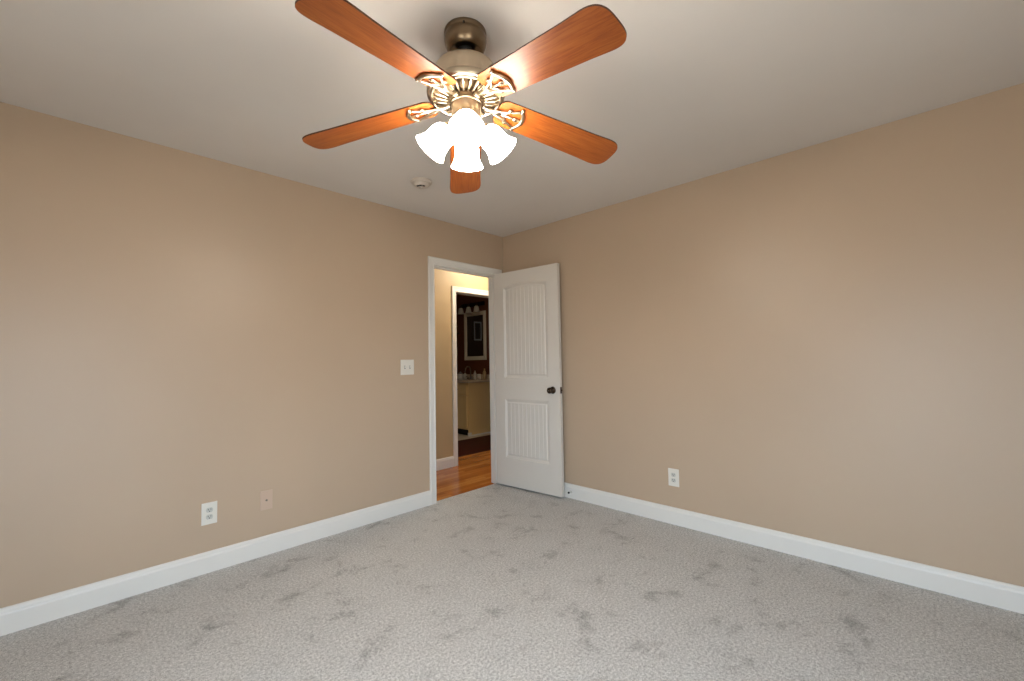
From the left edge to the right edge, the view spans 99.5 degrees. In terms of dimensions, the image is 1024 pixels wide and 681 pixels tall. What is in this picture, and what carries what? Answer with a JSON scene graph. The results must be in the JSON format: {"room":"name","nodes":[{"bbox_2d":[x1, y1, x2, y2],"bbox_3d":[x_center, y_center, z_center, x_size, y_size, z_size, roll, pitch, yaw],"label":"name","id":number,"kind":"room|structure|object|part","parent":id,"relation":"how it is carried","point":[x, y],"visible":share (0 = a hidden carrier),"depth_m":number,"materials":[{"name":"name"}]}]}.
{"room":"empty bedroom","nodes":[
{"label":"empty bedroom","id":0,"kind":"room"},
{"bbox_2d":[0,102,502,607],"bbox_3d":[-0.831,0.164,3.632,0.115,2.460,6.470,-3,-4,44],"label":"wall","id":1,"kind":"structure","parent":0,"point":[181,331],"depth_m":2.48,"materials":[{"name":"beige paint"}]},
{"bbox_2d":[201,501,216,525],"bbox_3d":[-1.762,1.006,2.524,0.008,0.124,0.077,-3,-4,44],"label":"wall outlet","id":2,"kind":"object","parent":1,"relation":"attached to","point":[208,510],"visible":1,"depth_m":2.52,"materials":[{"name":"white plastic"}]},
{"bbox_2d":[206,507,212,512],"bbox_3d":[-1.761,0.987,2.523,0.002,0.027,0.034,-3,-4,44],"label":"receptacle","id":3,"kind":"object","parent":2,"relation":"attached to","point":[208,509],"depth_m":2.52,"materials":[{"name":"white plastic"}]},
{"bbox_2d":[206,514,212,519],"bbox_3d":[-1.760,1.026,2.522,0.002,0.027,0.034,-3,-4,44],"label":"receptacle","id":4,"kind":"object","parent":2,"relation":"attached to","point":[208,516],"depth_m":2.52,"materials":[{"name":"white plastic"}]},
{"bbox_2d":[0,490,430,635],"bbox_3d":[-1.804,1.280,2.458,0.015,0.118,3.236,-3,-4,44],"label":"baseboard","id":5,"kind":"structure","parent":1,"relation":"attached to","point":[20,616],"depth_m":2.42,"materials":[{"name":"white paint"}]},
{"bbox_2d":[260,489,272,510],"bbox_3d":[-1.551,1.009,2.739,0.014,0.118,0.070,-3,-4,44],"label":"cable jack","id":6,"kind":"object","parent":1,"relation":"attached to","point":[266,497],"visible":1,"depth_m":2.74,"materials":[{"name":"beige plastic"}]},
{"bbox_2d":[401,360,413,374],"bbox_3d":[-0.847,0.217,3.518,0.016,0.122,0.122,-3,-4,44],"label":"light switch","id":7,"kind":"object","parent":1,"relation":"attached to","point":[407,366],"visible":1,"depth_m":3.52,"materials":[{"name":"white plastic"}]},
{"bbox_2d":[428,256,501,504],"bbox_3d":[-0.435,0.342,4.021,0.132,2.110,0.879,-3,-4,44],"label":"door frame","id":8,"kind":"structure","parent":1,"relation":"attached to","point":[432,261],"depth_m":3.85,"materials":[{"name":"white paint"}]},
{"bbox_2d":[494,263,564,497],"bbox_3d":[0.123,0.347,3.975,0.761,2.024,0.152,-3,-3,36],"label":"door","id":9,"kind":"structure","parent":8,"relation":"attached to","point":[528,365],"depth_m":3.96,"materials":[{"name":"white paint"}]},
{"bbox_3d":[0.336,0.433,3.764,0.064,0.064,0.066,-3,-3,40],"label":"knob","id":10,"kind":"part","parent":9,"relation":"part of","materials":[{"name":"brown metal"}]},
{"bbox_2d":[434,269,487,459],"bbox_3d":[-0.571,0.231,5.234,0.115,2.460,3.800,-3,-4,44],"label":"wall","id":11,"kind":"structure","parent":0,"point":[444,280],"depth_m":4.95,"materials":[{"name":"paint"}]},
{"bbox_2d":[436,456,453,470],"bbox_3d":[-1.245,1.367,4.369,0.015,0.118,1.664,-3,-4,44],"label":"baseboard","id":12,"kind":"structure","parent":11,"relation":"attached to","point":[443,463],"depth_m":4.87,"materials":[{"name":"white paint"}]},
{"bbox_2d":[451,286,488,465],"bbox_3d":[-0.433,0.415,5.353,0.131,2.083,0.842,-3,-4,44],"label":"door frame","id":13,"kind":"structure","parent":11,"relation":"attached to","point":[454,289],"depth_m":5.04,"materials":[{"name":"white paint"}]},
{"bbox_2d":[456,294,489,373],"bbox_3d":[-0.331,0.325,7.405,2.559,2.460,0.120,-3,-4,44],"label":"wall","id":14,"kind":"structure","parent":0,"point":[478,366],"depth_m":7.77,"materials":[{"name":"brown paint"}]},
{"bbox_2d":[458,301,484,314],"bbox_3d":[-0.744,-0.574,7.624,0.600,0.190,0.174,-3,-4,44],"label":"vanity light","id":15,"kind":"object","parent":14,"relation":"attached to","point":[475,305],"visible":1,"depth_m":7.58,"materials":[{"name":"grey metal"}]},
{"bbox_3d":[-0.914,-0.526,7.748,0.120,0.110,0.120,-3,-4,44],"label":"lamp shade","id":16,"kind":"part","parent":15,"relation":"part of","materials":[{"name":"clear glass"}]},
{"bbox_3d":[-0.763,-0.535,7.603,0.120,0.110,0.120,-3,-4,44],"label":"lamp shade","id":17,"kind":"part","parent":15,"relation":"part of","materials":[{"name":"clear glass"}]},
{"bbox_3d":[-0.692,-0.633,7.682,0.600,0.070,0.022,-3,-4,44],"label":"plate","id":18,"kind":"part","parent":15,"relation":"part of","materials":[{"name":"brown metal"}]},
{"bbox_3d":[-0.612,-0.544,7.457,0.120,0.110,0.120,-3,-4,44],"label":"lamp shade","id":19,"kind":"part","parent":15,"relation":"part of","materials":[{"name":"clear glass"}]},
{"bbox_2d":[457,374,489,378],"bbox_3d":[-0.687,0.636,7.643,0.996,0.082,0.018,-3,-4,44],"label":"backsplash","id":20,"kind":"structure","parent":14,"relation":"attached to","point":[487,375],"depth_m":7.48,"materials":[{"name":"beige stone"}]},
{"bbox_2d":[464,310,486,359],"bbox_3d":[-0.654,-0.080,7.629,0.570,0.850,0.024,-3,-4,44],"label":"wall mirror","id":21,"kind":"object","parent":14,"relation":"attached to","point":[475,348],"visible":0.95,"depth_m":7.62,"materials":[{"name":"silver metal"}]},
{"bbox_2d":[467,315,482,355],"bbox_3d":[-0.650,-0.080,7.633,0.450,0.730,0.007,-3,-4,44],"label":"mirror glass","id":22,"kind":"object","parent":21,"relation":"attached to","point":[474,322],"depth_m":7.63,"materials":[{"name":"black mirror"}]},
{"bbox_2d":[458,433,490,440],"bbox_3d":[-1.593,1.585,6.802,1.470,0.092,2.690,-3,-4,44],"label":"floor","id":23,"kind":"structure","parent":0,"point":[460,436],"depth_m":6.89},
{"bbox_2d":[457,366,490,435],"bbox_3d":[-0.873,0.997,7.428,0.996,1.114,0.570,-3,-4,44],"label":"bathroom vanity","id":24,"kind":"object","parent":23,"relation":"on","point":[473,396],"visible":0.52,"depth_m":7.05,"materials":[{"name":"beige paint"}]},
{"bbox_3d":[-0.884,0.802,7.100,0.445,0.155,0.022,-3,-4,44],"label":"drawer","id":25,"kind":"part","parent":24,"relation":"part of","materials":[{"name":"beige paint"}]},
{"bbox_3d":[-0.878,1.154,7.084,0.445,0.510,0.022,-3,-4,44],"label":"cabinet door","id":26,"kind":"part","parent":24,"relation":"part of","materials":[{"name":"beige paint"}]},
{"bbox_2d":[457,378,489,382],"bbox_3d":[-0.872,0.690,7.448,0.996,0.037,0.551,-3,-4,44],"label":"countertop","id":27,"kind":"structure","parent":24,"relation":"on","point":[458,380],"depth_m":7.07,"materials":[{"name":"beige stone"}]},
{"bbox_2d":[458,372,462,378],"bbox_3d":[-0.915,0.617,7.697,0.096,0.132,0.096,-3,-4,44],"label":"jar","id":28,"kind":"object","parent":27,"relation":"on","point":[460,374],"visible":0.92,"depth_m":7.66,"materials":[{"name":"white ceramic"}]},
{"bbox_2d":[465,366,473,378],"bbox_3d":[-0.754,0.556,7.499,0.176,0.231,0.159,-3,-4,44],"label":"faucet","id":29,"kind":"object","parent":27,"relation":"on","point":[467,366],"depth_m":7.52,"materials":[{"name":"silver metal"}]},
{"bbox_2d":[483,368,485,379],"bbox_3d":[-0.463,0.563,7.289,0.062,0.187,0.062,-3,-4,44],"label":"shampoo bottle","id":30,"kind":"object","parent":27,"relation":"on","point":[484,371],"visible":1,"depth_m":7.26,"materials":[{"name":"beige"}]},
{"bbox_3d":[-0.514,1.506,7.089,0.040,0.055,0.512,-3,-4,44],"label":"foot trim","id":31,"kind":"part","parent":24,"relation":"part of","materials":[{"name":"white paint"}]},
{"bbox_2d":[0,0,1023,236],"bbox_3d":[-0.500,-1.136,3.348,8.070,0.100,6.470,-3,-4,44],"label":"ceiling","id":32,"kind":"structure","parent":0,"point":[694,89],"depth_m":1.93,"materials":[{"name":"paint"}]},
{"bbox_2d":[411,177,431,188],"bbox_3d":[-0.626,-1.076,2.996,0.146,0.047,0.146,-1,-3,-2],"label":"smoke detector","id":33,"kind":"object","parent":32,"relation":"attached to","point":[418,182],"visible":1,"depth_m":2.96,"materials":[{"name":"beige plastic"}]},
{"bbox_2d":[295,0,626,193],"bbox_3d":[-0.151,-0.922,1.599,1.251,0.497,1.286,-3,-4,44],"label":"ceiling fan","id":34,"kind":"object","parent":32,"relation":"hanging from","point":[464,84],"visible":1,"depth_m":1.54,"materials":[{"name":"brown wood"}]},
{"bbox_3d":[-0.560,-0.843,1.710,0.547,0.006,0.159,-10,6,11],"label":"blade","id":35,"kind":"part","parent":34,"relation":"part of","materials":[{"name":"brown wood"}]},
{"bbox_3d":[-0.366,-0.866,1.287,0.159,0.006,0.547,9,11,28],"label":"blade","id":36,"kind":"part","parent":34,"relation":"part of","materials":[{"name":"brown wood"}]},
{"bbox_3d":[-0.273,-0.751,1.617,0.129,0.106,0.129,39,-6,-3],"label":"lamp shade","id":37,"kind":"part","parent":34,"relation":"part of","materials":[{"name":"white glass"}]},
{"bbox_3d":[-0.217,-0.835,2.025,0.159,0.006,0.547,-11,-10,-8],"label":"blade","id":38,"kind":"part","parent":34,"relation":"part of","materials":[{"name":"brown wood"}]},
{"bbox_3d":[-0.173,-0.912,1.635,0.272,0.026,0.272,-3,-4,44],"label":"vent plate","id":39,"kind":"part","parent":34,"relation":"part of","materials":[{"name":"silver metal"}]},
{"bbox_3d":[-0.160,-0.757,1.524,0.129,0.106,0.129,-1,-43,-6],"label":"lamp shade","id":40,"kind":"part","parent":34,"relation":"part of","materials":[{"name":"white glass"}]},
{"bbox_3d":[-0.161,-0.761,1.528,0.054,0.082,0.054,-1,-43,-6],"label":"bulb","id":41,"kind":"part","parent":34,"relation":"part of","materials":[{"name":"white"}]},
{"bbox_3d":[-0.166,-0.796,1.565,0.063,0.047,0.060,-3,-4,44],"label":"lamp arm","id":42,"kind":"part","parent":34,"relation":"part of","materials":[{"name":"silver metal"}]},
{"bbox_3d":[-0.180,-0.747,1.731,0.129,0.106,0.129,-1,37,-6],"label":"lamp shade","id":43,"kind":"part","parent":34,"relation":"part of","materials":[{"name":"white glass"}]},
{"bbox_3d":[-0.067,-0.753,1.638,0.129,0.106,0.129,-41,2,-6],"label":"lamp shade","id":44,"kind":"part","parent":34,"relation":"part of","materials":[{"name":"white glass"}]},
{"bbox_3d":[0.096,-0.871,1.341,0.159,0.006,0.547,15,-4,-43],"label":"blade","id":45,"kind":"part","parent":34,"relation":"part of","materials":[{"name":"brown wood"}]},
{"bbox_3d":[0.188,-0.853,1.797,0.547,0.006,0.159,9,-17,-24],"label":"blade","id":46,"kind":"part","parent":34,"relation":"part of","materials":[{"name":"brown wood"}]},
{"bbox_2d":[0,435,1023,680],"bbox_3d":[0.074,1.379,2.724,6.600,0.120,6.470,-3,-4,44],"label":"floor","id":47,"kind":"structure","parent":0,"point":[494,582],"depth_m":2.03,"materials":[{"name":"grey carpet"}]},
{"bbox_2d":[503,83,1023,586],"bbox_3d":[1.578,0.085,2.830,4.470,2.460,0.120,-3,-4,44],"label":"wall","id":48,"kind":"structure","parent":0,"point":[824,341],"depth_m":2.51,"materials":[{"name":"beige paint"}]},
{"bbox_2d":[668,468,678,486],"bbox_3d":[1.163,0.986,3.118,0.077,0.124,0.008,-3,-4,44],"label":"wall outlet","id":49,"kind":"object","parent":48,"relation":"attached to","point":[673,474],"visible":1,"depth_m":3.12,"materials":[{"name":"white plastic"}]},
{"bbox_2d":[564,482,1023,613],"bbox_3d":[1.516,1.236,2.765,4.330,0.118,0.015,-3,-4,44],"label":"baseboard","id":50,"kind":"structure","parent":48,"relation":"attached to","point":[998,594],"depth_m":2.47,"materials":[{"name":"white paint"}]}
]}

